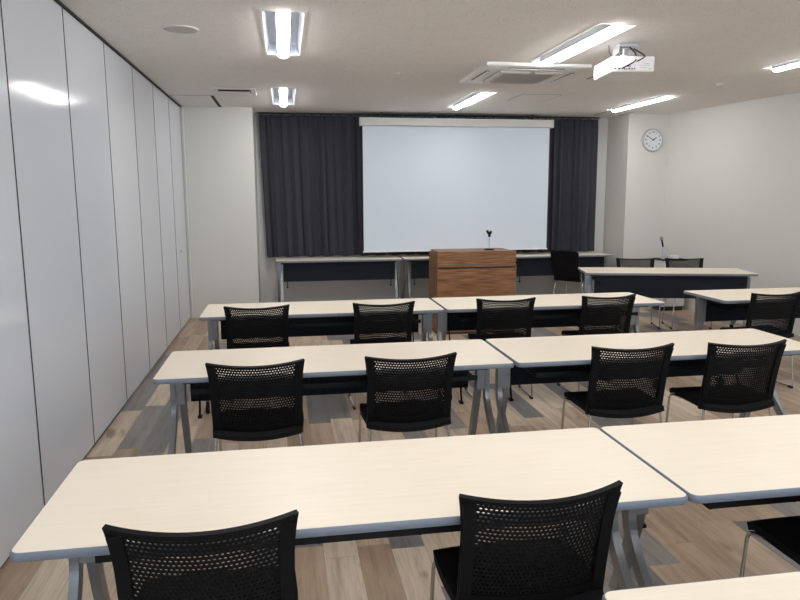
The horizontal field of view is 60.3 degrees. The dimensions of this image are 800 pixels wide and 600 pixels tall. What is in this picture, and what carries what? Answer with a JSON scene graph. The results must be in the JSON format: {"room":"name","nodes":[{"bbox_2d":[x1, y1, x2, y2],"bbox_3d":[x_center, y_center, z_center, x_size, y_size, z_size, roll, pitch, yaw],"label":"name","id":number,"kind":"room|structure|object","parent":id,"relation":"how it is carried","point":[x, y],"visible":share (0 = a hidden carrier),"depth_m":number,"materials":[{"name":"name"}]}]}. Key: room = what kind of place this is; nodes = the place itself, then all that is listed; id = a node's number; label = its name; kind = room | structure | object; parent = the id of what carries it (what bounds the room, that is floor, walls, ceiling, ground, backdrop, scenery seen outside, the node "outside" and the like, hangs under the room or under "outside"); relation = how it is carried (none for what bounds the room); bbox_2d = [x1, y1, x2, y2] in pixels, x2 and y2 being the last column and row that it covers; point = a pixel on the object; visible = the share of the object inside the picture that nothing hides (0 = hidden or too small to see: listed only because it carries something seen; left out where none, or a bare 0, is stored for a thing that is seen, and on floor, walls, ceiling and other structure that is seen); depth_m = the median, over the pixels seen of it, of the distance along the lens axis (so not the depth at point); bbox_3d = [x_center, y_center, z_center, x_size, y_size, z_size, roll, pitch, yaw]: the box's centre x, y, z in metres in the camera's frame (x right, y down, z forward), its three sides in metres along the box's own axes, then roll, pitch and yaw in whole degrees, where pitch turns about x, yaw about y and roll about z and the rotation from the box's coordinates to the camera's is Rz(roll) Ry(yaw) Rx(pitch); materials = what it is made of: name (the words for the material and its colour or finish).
{"room":"lecture hall","nodes":[
{"label":"lecture hall","id":0,"kind":"room"},
{"bbox_2d":[0,0,190,568],"bbox_3d":[-1.871,-0.179,2.823,0.306,2.678,12.130,-2,9,-9],"label":"wall","id":1,"kind":"structure","parent":0,"point":[94,275],"depth_m":4.04,"materials":[{"name":"white metal"}]},
{"bbox_2d":[54,0,180,106],"bbox_3d":[-1.769,-1.498,2.638,0.102,0.014,12.130,-2,9,-9],"label":"trim","id":2,"kind":"structure","parent":1,"relation":"attached to","point":[58,2],"depth_m":4.97,"materials":[{"name":"black metal"}]},
{"bbox_2d":[0,306,799,599],"bbox_3d":[2.243,1.024,4.029,8.742,0.100,13.170,-2,9,-9],"label":"floor","id":3,"kind":"structure","parent":0,"point":[689,542],"depth_m":3.52,"materials":[{"name":"wood"}]},
{"bbox_2d":[102,509,298,599],"bbox_3d":[-0.505,0.904,1.895,0.472,0.807,0.440,-2,9,-9],"label":"mesh chair","id":4,"kind":"object","parent":3,"relation":"on","point":[257,581],"visible":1,"depth_m":1.69,"materials":[{"name":"black plastic"}]},
{"bbox_2d":[205,358,304,451],"bbox_3d":[-0.709,0.662,3.477,0.472,0.807,0.440,-2,9,-9],"label":"mesh chair","id":5,"kind":"object","parent":3,"relation":"on","point":[252,423],"visible":0.95,"depth_m":3.31,"materials":[{"name":"black plastic"}]},
{"bbox_2d":[223,304,292,408],"bbox_3d":[-1.045,0.412,5.120,0.472,0.807,0.440,-2,9,-9],"label":"mesh chair","id":6,"kind":"object","parent":3,"relation":"on","point":[268,343],"visible":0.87,"depth_m":4.93,"materials":[{"name":"black plastic"}]},
{"bbox_2d":[199,298,444,413],"bbox_3d":[-0.597,0.410,5.409,1.807,0.720,0.620,-2,9,-9],"label":"folding table","id":7,"kind":"object","parent":3,"relation":"on","point":[308,318],"visible":0.58,"depth_m":5.41,"materials":[{"name":"beige laminate"}]},
{"bbox_2d":[224,315,420,329],"bbox_3d":[-0.597,0.139,5.366,1.490,0.084,0.304,-2,9,-9],"label":"shelf","id":8,"kind":"object","parent":7,"relation":"attached to","point":[340,321],"depth_m":5.34,"materials":[{"name":"black paint"}]},
{"bbox_2d":[152,339,513,454],"bbox_3d":[-0.340,0.662,3.753,1.798,0.720,0.620,-2,9,-9],"label":"folding table","id":9,"kind":"object","parent":3,"relation":"on","point":[328,369],"visible":0.64,"depth_m":3.71,"materials":[{"name":"beige laminate"}]},
{"bbox_2d":[191,371,477,394],"bbox_3d":[-0.341,0.392,3.710,1.482,0.084,0.304,-2,9,-9],"label":"shelf","id":10,"kind":"object","parent":9,"relation":"attached to","point":[467,376],"depth_m":3.60,"materials":[{"name":"black metal"}]},
{"bbox_2d":[275,256,401,301],"bbox_3d":[-0.837,-0.209,9.452,1.700,0.720,0.465,-2,9,-9],"label":"folding table","id":11,"kind":"object","parent":3,"relation":"on","point":[378,267],"visible":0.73,"depth_m":9.25,"materials":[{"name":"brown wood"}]},
{"bbox_2d":[10,427,687,599],"bbox_3d":[-0.110,0.903,2.178,1.825,0.720,0.620,-2,9,-10],"label":"folding table","id":12,"kind":"object","parent":3,"relation":"on","point":[341,492],"visible":0.7,"depth_m":2.07,"materials":[{"name":"beige laminate"}]},
{"bbox_2d":[95,515,592,562],"bbox_3d":[-0.111,0.632,2.135,1.505,0.084,0.304,-2,9,-10],"label":"shelf","id":13,"kind":"object","parent":12,"relation":"attached to","point":[450,528],"depth_m":1.99,"materials":[{"name":"black metal"}]},
{"bbox_2d":[348,301,414,409],"bbox_3d":[-0.146,0.388,5.253,0.472,0.807,0.440,-2,9,-10],"label":"mesh chair","id":14,"kind":"object","parent":3,"relation":"on","point":[358,339],"visible":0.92,"depth_m":5.07,"materials":[{"name":"black plastic"}]},
{"bbox_2d":[358,352,456,441],"bbox_3d":[0.027,0.641,3.598,0.472,0.807,0.440,-2,9,-10],"label":"mesh chair","id":15,"kind":"object","parent":3,"relation":"on","point":[404,414],"visible":0.98,"depth_m":3.43,"materials":[{"name":"black plastic"}]},
{"bbox_2d":[400,256,428,298],"bbox_3d":[0.766,-0.256,9.716,1.500,0.720,0.465,-2,9,-9],"label":"folding table","id":16,"kind":"object","parent":3,"relation":"on","point":[419,264],"visible":0.32,"depth_m":9.44,"materials":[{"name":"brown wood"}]},
{"bbox_2d":[429,248,515,333],"bbox_3d":[0.837,-0.119,8.074,0.920,0.945,0.460,-2,9,-9],"label":"lectern","id":17,"kind":"object","parent":3,"relation":"on","point":[463,272],"visible":0.73,"depth_m":7.83,"materials":[{"name":"brown wood"}]},
{"bbox_2d":[484,230,493,249],"bbox_3d":[1.037,-0.696,7.989,0.120,0.226,0.120,-2,9,-9],"label":"microphone stand","id":18,"kind":"object","parent":17,"relation":"on","point":[487,231],"visible":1,"depth_m":7.97,"materials":[{"name":"black plastic"}]},
{"bbox_2d":[464,297,535,398],"bbox_3d":[0.785,0.357,5.429,0.472,0.807,0.440,-1,9,-6],"label":"mesh chair","id":19,"kind":"object","parent":3,"relation":"on","point":[529,306],"visible":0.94,"depth_m":5.24,"materials":[{"name":"black plastic"}]},
{"bbox_2d":[430,480,622,599],"bbox_3d":[0.351,0.875,2.058,0.472,0.807,0.440,-2,9,-10],"label":"mesh chair","id":20,"kind":"object","parent":3,"relation":"on","point":[539,567],"visible":1,"depth_m":1.88,"materials":[{"name":"black plastic"}]},
{"bbox_2d":[431,292,664,399],"bbox_3d":[1.194,0.357,5.703,1.798,0.720,0.620,-2,9,-9],"label":"folding table","id":21,"kind":"object","parent":3,"relation":"on","point":[550,310],"visible":0.41,"depth_m":5.72,"materials":[{"name":"beige laminate"}]},
{"bbox_2d":[453,309,637,321],"bbox_3d":[1.193,0.086,5.660,1.482,0.084,0.304,-2,9,-9],"label":"shelf","id":22,"kind":"object","parent":21,"relation":"attached to","point":[559,313],"depth_m":5.62,"materials":[{"name":"black paint"}]},
{"bbox_2d":[515,252,611,294],"bbox_3d":[2.255,-0.300,9.961,1.500,0.720,0.465,-2,9,-9],"label":"folding table","id":23,"kind":"object","parent":3,"relation":"on","point":[537,264],"visible":0.33,"depth_m":9.72,"materials":[{"name":"beige wood"}]},
{"bbox_2d":[550,250,593,293],"bbox_3d":[2.299,-0.256,9.226,0.452,0.855,0.564,7,11,40],"label":"padded chair","id":24,"kind":"object","parent":3,"relation":"on","point":[564,263],"visible":0.77,"depth_m":9.01,"materials":[{"name":"black fabric"}]},
{"bbox_2d":[557,294,635,391],"bbox_3d":[1.588,0.333,5.561,0.472,0.807,0.440,-2,9,-12],"label":"mesh chair","id":25,"kind":"object","parent":3,"relation":"on","point":[585,299],"visible":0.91,"depth_m":5.38,"materials":[{"name":"black plastic"}]},
{"bbox_2d":[561,343,673,428],"bbox_3d":[1.184,0.606,3.793,0.472,0.807,0.440,-2,9,-9],"label":"mesh chair","id":26,"kind":"object","parent":3,"relation":"on","point":[619,401],"visible":0.95,"depth_m":3.62,"materials":[{"name":"black plastic"}]},
{"bbox_2d":[616,258,659,328],"bbox_3d":[2.851,-0.088,8.273,0.472,0.807,0.440,1,9,5],"label":"mesh chair","id":27,"kind":"object","parent":3,"relation":"on","point":[619,261],"visible":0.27,"depth_m":8.40,"materials":[{"name":"black plastic"}]},
{"bbox_2d":[485,329,799,432],"bbox_3d":[1.445,0.610,4.047,1.798,0.720,0.620,-2,9,-9],"label":"folding table","id":28,"kind":"object","parent":3,"relation":"on","point":[550,359],"visible":0.51,"depth_m":4.00,"materials":[{"name":"beige laminate"}]},
{"bbox_2d":[522,359,780,377],"bbox_3d":[1.444,0.339,4.004,1.482,0.084,0.304,-2,9,-9],"label":"shelf","id":29,"kind":"object","parent":28,"relation":"attached to","point":[572,371],"depth_m":3.88,"materials":[{"name":"black metal"}]},
{"bbox_2d":[577,267,758,329],"bbox_3d":[2.988,0.021,7.844,1.825,0.720,0.620,1,9,5],"label":"folding table","id":30,"kind":"object","parent":3,"relation":"on","point":[646,282],"visible":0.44,"depth_m":7.57,"materials":[{"name":"beige wood"}]},
{"bbox_2d":[652,258,685,310],"bbox_3d":[3.688,-0.218,9.435,0.350,0.705,0.275,-2,9,-9],"label":"base cabinet","id":31,"kind":"object","parent":3,"relation":"on","point":[658,263],"visible":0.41,"depth_m":9.36,"materials":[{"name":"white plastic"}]},
{"bbox_2d":[660,247,667,258],"bbox_3d":[3.574,-0.638,9.308,0.090,0.166,0.090,-2,9,-9],"label":"holder","id":32,"kind":"object","parent":31,"relation":"on","point":[664,250],"visible":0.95,"depth_m":9.28,"materials":[{"name":"white plastic"}]},
{"bbox_2d":[668,255,678,258],"bbox_3d":[3.713,-0.583,9.340,0.110,0.045,0.080,-2,9,-9],"label":"box","id":33,"kind":"object","parent":31,"relation":"on","point":[669,256],"visible":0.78,"depth_m":9.31,"materials":[{"name":"white"}]},
{"bbox_2d":[661,258,711,328],"bbox_3d":[3.442,-0.087,8.250,0.472,0.807,0.440,0,9,4],"label":"mesh chair","id":34,"kind":"object","parent":3,"relation":"on","point":[668,261],"visible":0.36,"depth_m":8.37,"materials":[{"name":"black plastic"}]},
{"bbox_2d":[600,414,799,590],"bbox_3d":[1.692,0.849,2.481,1.825,0.720,0.620,-2,9,-9],"label":"folding table","id":35,"kind":"object","parent":3,"relation":"on","point":[749,461],"visible":0.73,"depth_m":2.32,"materials":[{"name":"beige laminate"}]},
{"bbox_2d":[702,495,799,509],"bbox_3d":[1.691,0.578,2.438,1.505,0.084,0.304,-2,9,-9],"label":"shelf","id":36,"kind":"object","parent":35,"relation":"attached to","point":[763,501],"depth_m":2.20,"materials":[{"name":"black metal"}]},
{"bbox_2d":[602,571,799,599],"bbox_3d":[1.386,1.014,1.411,1.825,0.720,0.620,-2,9,-9],"label":"folding table","id":37,"kind":"object","parent":3,"relation":"on","point":[778,586],"visible":1,"depth_m":1.51,"materials":[{"name":"beige laminate"}]},
{"bbox_2d":[665,339,786,422],"bbox_3d":[1.819,0.591,3.874,0.472,0.807,0.440,-2,9,-9],"label":"mesh chair","id":38,"kind":"object","parent":3,"relation":"on","point":[736,397],"visible":0.96,"depth_m":3.70,"materials":[{"name":"black plastic"}]},
{"bbox_2d":[684,287,799,384],"bbox_3d":[3.483,0.291,6.070,1.825,0.720,0.620,-2,9,-9],"label":"folding table","id":39,"kind":"object","parent":3,"relation":"on","point":[726,304],"visible":0.5,"depth_m":6.03,"materials":[{"name":"beige laminate"}]},
{"bbox_2d":[709,301,799,312],"bbox_3d":[3.482,0.021,6.027,1.505,0.084,0.304,-2,9,-9],"label":"shelf","id":40,"kind":"object","parent":39,"relation":"attached to","point":[730,308],"depth_m":5.95,"materials":[{"name":"black paint"}]},
{"bbox_2d":[714,291,799,388],"bbox_3d":[2.955,0.310,5.672,0.472,0.807,0.440,-2,9,-11],"label":"mesh chair","id":41,"kind":"object","parent":3,"relation":"on","point":[791,301],"visible":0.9,"depth_m":5.49,"materials":[{"name":"black plastic"}]},
{"bbox_2d":[739,516,799,576],"bbox_3d":[1.449,0.844,2.234,0.472,0.807,0.440,-2,9,-9],"label":"mesh chair","id":42,"kind":"object","parent":3,"relation":"on","point":[783,533],"visible":0.98,"depth_m":2.31,"materials":[{"name":"black plastic"}]},
{"bbox_2d":[181,106,668,313],"bbox_3d":[0.456,-1.244,9.704,7.189,2.678,0.840,-2,9,-9],"label":"wall","id":43,"kind":"structure","parent":0,"point":[230,263],"depth_m":9.57,"materials":[{"name":"white paint"}]},
{"bbox_2d":[180,107,192,318],"bbox_3d":[-2.751,-1.073,8.735,0.120,2.662,0.045,-2,9,-9],"label":"trim","id":44,"kind":"structure","parent":43,"relation":"attached to","point":[181,108],"depth_m":8.72,"materials":[{"name":"white"}]},
{"bbox_2d":[193,313,201,317],"bbox_3d":[0.478,0.066,9.801,6.589,0.060,0.648,-2,9,-9],"label":"baseboard","id":45,"kind":"structure","parent":43,"relation":"attached to","point":[199,314],"depth_m":8.96,"materials":[{"name":"white"}]},
{"bbox_2d":[642,128,663,151],"bbox_3d":[3.534,-2.237,9.620,0.320,0.320,0.038,-2,9,-9],"label":"wall clock","id":46,"kind":"object","parent":43,"relation":"attached to","point":[652,139],"visible":1,"depth_m":9.61,"materials":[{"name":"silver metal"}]},
{"bbox_2d":[59,0,799,117],"bbox_3d":[2.231,-1.732,3.607,8.742,0.120,13.170,-2,9,-9],"label":"ceiling","id":47,"kind":"structure","parent":0,"point":[353,51],"depth_m":5.28,"materials":[{"name":"white painted plaster"}]},
{"bbox_2d":[160,25,198,33],"bbox_3d":[-1.466,-1.800,4.585,0.250,0.008,0.250,-2,9,-9],"label":"ceiling speaker","id":48,"kind":"object","parent":47,"relation":"attached to","point":[176,29],"visible":1,"depth_m":4.56,"materials":[{"name":"white plastic"}]},
{"bbox_2d":[163,26,196,32],"bbox_3d":[-1.466,-1.799,4.585,0.220,0.004,0.220,-2,9,-9],"label":"grille","id":49,"kind":"object","parent":48,"relation":"attached to","point":[170,29],"depth_m":4.57,"materials":[{"name":"grey metal"}]},
{"bbox_2d":[170,95,220,106],"bbox_3d":[-2.384,-2.336,8.094,0.470,0.006,0.980,-2,9,-9],"label":"access hatch","id":50,"kind":"object","parent":47,"relation":"attached to","point":[184,100],"visible":1,"depth_m":8.02,"materials":[{"name":"metal"}]},
{"bbox_2d":[211,96,220,106],"bbox_3d":[-2.170,-2.342,8.129,0.035,0.005,0.980,-2,9,-9],"label":"diffuser","id":51,"kind":"object","parent":50,"relation":"attached to","point":[213,99],"depth_m":8.18,"materials":[{"name":"black metal"}]},
{"bbox_2d":[211,87,256,95],"bbox_3d":[-1.753,-2.202,7.298,0.440,0.033,0.440,-2,9,-9],"label":"ceiling vent","id":52,"kind":"object","parent":47,"relation":"in","point":[222,91],"visible":1,"depth_m":7.19,"materials":[{"name":"white plastic"}]},
{"bbox_2d":[259,10,306,57],"bbox_3d":[-0.813,-1.861,4.791,0.284,0.107,1.344,-2,9,-9],"label":"ceiling light","id":53,"kind":"object","parent":47,"relation":"attached to","point":[282,31],"visible":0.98,"depth_m":4.79,"materials":[{"name":"white"}]},
{"bbox_2d":[276,14,289,57],"bbox_3d":[-0.813,-1.819,4.797,0.086,0.021,1.280,-2,9,-9],"label":"diffuser","id":54,"kind":"object","parent":53,"relation":"attached to","point":[282,20],"depth_m":4.65,"materials":[{"name":"white plastic"}]},
{"bbox_2d":[270,88,296,106],"bbox_3d":[-1.317,-2.317,7.774,0.284,0.107,1.344,-2,9,-9],"label":"ceiling light","id":55,"kind":"object","parent":47,"relation":"attached to","point":[283,97],"visible":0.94,"depth_m":7.93,"materials":[{"name":"white"}]},
{"bbox_2d":[279,89,287,106],"bbox_3d":[-1.317,-2.274,7.781,0.086,0.021,1.280,-2,9,-9],"label":"diffuser","id":56,"kind":"object","parent":55,"relation":"attached to","point":[283,93],"depth_m":7.65,"materials":[{"name":"white plastic"}]},
{"bbox_2d":[256,112,599,118],"bbox_3d":[0.490,-2.567,9.590,4.884,0.026,0.046,-2,9,-9],"label":"rail","id":57,"kind":"object","parent":47,"relation":"attached to","point":[256,112],"visible":1,"depth_m":9.54,"materials":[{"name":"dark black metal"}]},
{"bbox_2d":[259,114,433,257],"bbox_3d":[-0.700,-1.571,9.541,2.406,1.926,0.089,-2,9,-9],"label":"curtain","id":58,"kind":"object","parent":57,"relation":"hanging from","point":[312,165],"visible":0.61,"depth_m":9.46,"materials":[{"name":"grey fabric"}]},
{"bbox_2d":[435,116,597,252],"bbox_3d":[1.691,-1.641,9.935,2.419,1.926,0.091,-2,9,-9],"label":"curtain","id":59,"kind":"object","parent":57,"relation":"hanging from","point":[573,143],"visible":0.31,"depth_m":10.07,"materials":[{"name":"grey fabric"}]},
{"bbox_2d":[426,111,460,114],"bbox_3d":[0.593,-2.550,9.400,0.420,0.002,0.390,-2,9,-9],"label":"access hatch","id":60,"kind":"object","parent":47,"relation":"attached to","point":[431,112],"visible":1,"depth_m":9.41,"materials":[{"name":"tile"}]},
{"bbox_2d":[359,112,553,252],"bbox_3d":[0.802,-1.624,9.572,2.724,1.888,0.124,-2,9,-9],"label":"projection screen","id":61,"kind":"object","parent":47,"relation":"attached to","point":[429,183],"visible":0.99,"depth_m":9.56,"materials":[{"name":"white fabric"}]},
{"bbox_2d":[445,92,497,109],"bbox_3d":[0.818,-2.380,8.126,0.284,0.107,1.344,-2,9,-9],"label":"ceiling light","id":62,"kind":"object","parent":47,"relation":"attached to","point":[472,98],"visible":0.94,"depth_m":8.07,"materials":[{"name":"white plastic"}]},
{"bbox_2d":[453,93,487,109],"bbox_3d":[0.818,-2.337,8.132,0.086,0.021,1.280,-2,9,-9],"label":"diffuser","id":63,"kind":"object","parent":62,"relation":"attached to","point":[475,96],"depth_m":8.03,"materials":[{"name":"white plastic"}]},
{"bbox_2d":[459,62,591,84],"bbox_3d":[1.110,-2.048,6.287,0.930,0.058,0.930,-2,9,-9],"label":"air conditioner","id":64,"kind":"object","parent":47,"relation":"attached to","point":[510,72],"visible":1,"depth_m":6.05,"materials":[{"name":"white plastic"}]},
{"bbox_2d":[483,70,562,83],"bbox_3d":[1.110,-2.036,6.289,0.570,0.022,0.570,-2,9,-9],"label":"grille","id":65,"kind":"object","parent":64,"relation":"attached to","point":[502,76],"depth_m":6.20,"materials":[{"name":"white plastic"}]},
{"bbox_2d":[510,94,560,100],"bbox_3d":[1.543,-2.327,7.918,0.460,0.002,0.520,-2,9,-9],"label":"access hatch","id":66,"kind":"object","parent":47,"relation":"attached to","point":[523,97],"visible":1,"depth_m":7.89,"materials":[{"name":"tile"}]},
{"bbox_2d":[528,23,639,65],"bbox_3d":[1.322,-1.924,5.142,0.284,0.107,1.344,-2,9,-9],"label":"ceiling light","id":67,"kind":"object","parent":47,"relation":"attached to","point":[599,33],"visible":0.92,"depth_m":5.03,"materials":[{"name":"white plastic"}]},
{"bbox_2d":[541,26,622,65],"bbox_3d":[1.323,-1.882,5.148,0.086,0.021,1.280,-2,9,-9],"label":"diffuser","id":68,"kind":"object","parent":67,"relation":"attached to","point":[604,31],"depth_m":5.01,"materials":[{"name":"white plastic"}]},
{"bbox_2d":[595,112,631,115],"bbox_3d":[2.945,-2.578,9.521,0.400,0.004,0.400,-2,9,-9],"label":"access hatch","id":69,"kind":"object","parent":47,"relation":"attached to","point":[602,113],"visible":1,"depth_m":9.50,"materials":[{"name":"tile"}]},
{"bbox_2d":[594,43,654,80],"bbox_3d":[1.668,-1.782,5.126,0.316,0.226,0.458,-1,9,-2],"label":"projector","id":70,"kind":"object","parent":47,"relation":"hanging from","point":[623,67],"visible":1,"depth_m":5.01,"materials":[{"name":"white plastic"}]},
{"bbox_2d":[605,96,679,111],"bbox_3d":[2.949,-2.442,8.476,0.284,0.107,1.344,-2,9,-9],"label":"ceiling light","id":71,"kind":"object","parent":47,"relation":"attached to","point":[654,99],"visible":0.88,"depth_m":8.36,"materials":[{"name":"white plastic"}]},
{"bbox_2d":[714,82,725,85],"bbox_3d":[3.221,-2.169,6.929,0.110,0.030,0.110,-2,9,-9],"label":"smoke detector","id":72,"kind":"object","parent":47,"relation":"attached to","point":[717,83],"visible":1,"depth_m":6.89,"materials":[{"name":"white plastic"}]},
{"bbox_2d":[760,58,799,71],"bbox_3d":[3.453,-1.987,5.492,0.284,0.107,1.344,-2,9,-9],"label":"ceiling light","id":73,"kind":"object","parent":47,"relation":"attached to","point":[794,63],"visible":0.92,"depth_m":5.96,"materials":[{"name":"white plastic"}]},
{"bbox_2d":[772,62,799,71],"bbox_3d":[3.453,-1.944,5.499,0.086,0.021,1.280,-2,9,-9],"label":"diffuser","id":74,"kind":"object","parent":73,"relation":"attached to","point":[788,65],"depth_m":5.96,"materials":[{"name":"white plastic"}]},
{"bbox_2d":[663,92,799,329],"bbox_3d":[5.613,-0.399,4.054,0.149,2.678,12.248,-3,9,-17],"label":"wall","id":75,"kind":"structure","parent":0,"point":[732,189],"depth_m":8.46,"materials":[{"name":"white paint"}]},
{"bbox_2d":[682,305,799,335],"bbox_3d":[5.541,0.897,4.239,0.008,0.060,12.230,-3,9,-17],"label":"baseboard","id":76,"kind":"structure","parent":75,"relation":"attached to","point":[691,308],"depth_m":8.56,"materials":[{"name":"white"}]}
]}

